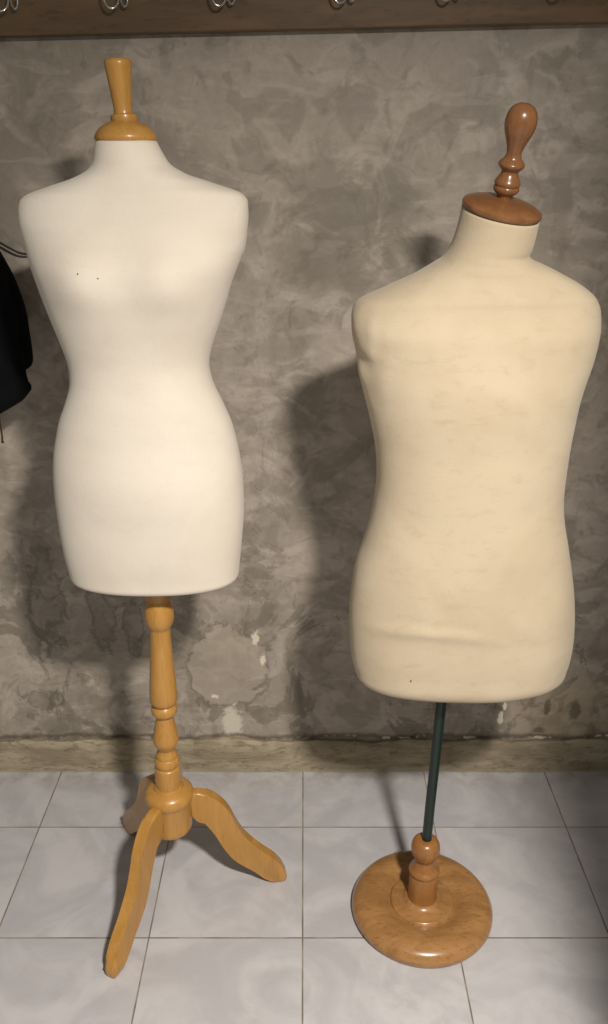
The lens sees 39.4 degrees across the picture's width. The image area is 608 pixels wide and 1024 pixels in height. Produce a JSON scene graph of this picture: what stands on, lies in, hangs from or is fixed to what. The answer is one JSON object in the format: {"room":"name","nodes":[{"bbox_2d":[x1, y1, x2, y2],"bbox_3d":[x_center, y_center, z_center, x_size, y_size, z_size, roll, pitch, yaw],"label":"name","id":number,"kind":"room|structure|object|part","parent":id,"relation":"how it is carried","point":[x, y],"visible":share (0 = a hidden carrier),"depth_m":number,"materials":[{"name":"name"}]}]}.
{"room":"design studio","nodes":[
{"label":"design studio","id":0,"kind":"room"},
{"bbox_2d":[0,24,607,741],"bbox_3d":[0.000,-0.499,1.950,4.400,2.650,0.150,0,22,0],"label":"wall","id":1,"kind":"structure","parent":0,"point":[354,156],"depth_m":1.90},
{"bbox_2d":[0,242,26,254],"bbox_3d":[-0.652,-0.596,1.817,0.658,0.176,0.026,0,22,-1],"label":"cable","id":2,"kind":"object","parent":1,"relation":"attached to","point":[1,243],"visible":0.18,"depth_m":1.82,"materials":[{"name":"rubber"}]},
{"bbox_2d":[0,736,607,772],"bbox_3d":[0.000,0.663,2.337,3.200,0.105,0.038,0,22,0],"label":"baseboard","id":3,"kind":"structure","parent":1,"relation":"attached to","point":[122,753],"depth_m":2.32,"materials":[{"name":"beige stone"}]},
{"bbox_2d":[0,0,607,37],"bbox_3d":[-0.002,-1.010,1.622,2.502,0.201,0.073,0,22,0],"label":"coat rack","id":4,"kind":"object","parent":1,"relation":"attached to","point":[18,18],"visible":1,"depth_m":1.65,"materials":[{"name":"brown wood"}]},
{"bbox_2d":[0,251,32,442],"bbox_3d":[-0.794,-0.571,1.709,0.444,0.872,0.162,0,22,0],"label":"jacket","id":5,"kind":"object","parent":4,"relation":"hanging from","point":[16,352],"visible":1,"depth_m":1.75,"materials":[{"name":"black fabric"}]},
{"bbox_2d":[0,772,607,1023],"bbox_3d":[0.000,1.372,0.811,4.400,0.060,3.670,0,22,0],"label":"floor","id":6,"kind":"structure","parent":0,"point":[216,941],"depth_m":1.94,"materials":[{"name":"ceramic"}]},
{"bbox_2d":[18,57,286,977],"bbox_3d":[-0.318,0.103,1.592,0.452,1.703,0.397,9,24,21],"label":"dress form","id":7,"kind":"object","parent":6,"relation":"on","point":[134,258],"visible":1,"depth_m":1.46,"materials":[{"name":"cream linen fabric"},{"name":"honey wood"}]},
{"bbox_3d":[-0.289,-0.662,1.339,0.046,0.097,0.043,0,22,0],"label":"neck knob","id":8,"kind":"part","parent":7,"relation":"part of","materials":[{"name":"brown wood"}]},
{"bbox_3d":[-0.356,0.794,1.783,0.025,0.278,0.213,9,24,22],"label":"leg","id":9,"kind":"part","parent":7,"relation":"part of","materials":[{"name":"brown wood"}]},
{"bbox_3d":[-0.385,0.698,2.021,0.025,0.278,0.213,-16,27,-33],"label":"leg","id":10,"kind":"part","parent":7,"relation":"part of","materials":[{"name":"brown wood"}]},
{"bbox_3d":[-0.147,0.736,1.928,0.213,0.278,0.025,-3,22,-7],"label":"leg","id":11,"kind":"part","parent":7,"relation":"part of","materials":[{"name":"brown wood"}]},
{"bbox_2d":[349,102,600,967],"bbox_3d":[0.297,0.138,1.600,0.437,1.633,0.311,0,22,0],"label":"tailors form","id":12,"kind":"object","parent":6,"relation":"on","point":[475,364],"visible":1,"depth_m":1.43,"materials":[{"name":"fabric"}]},
{"bbox_2d":[407,832,439,906],"bbox_3d":[0.264,0.781,1.861,0.068,0.165,0.068,0,22,0],"label":"socket","id":13,"kind":"object","parent":12,"relation":"attached to","point":[423,885],"depth_m":1.84,"materials":[{"name":"brown wood"}]}
]}

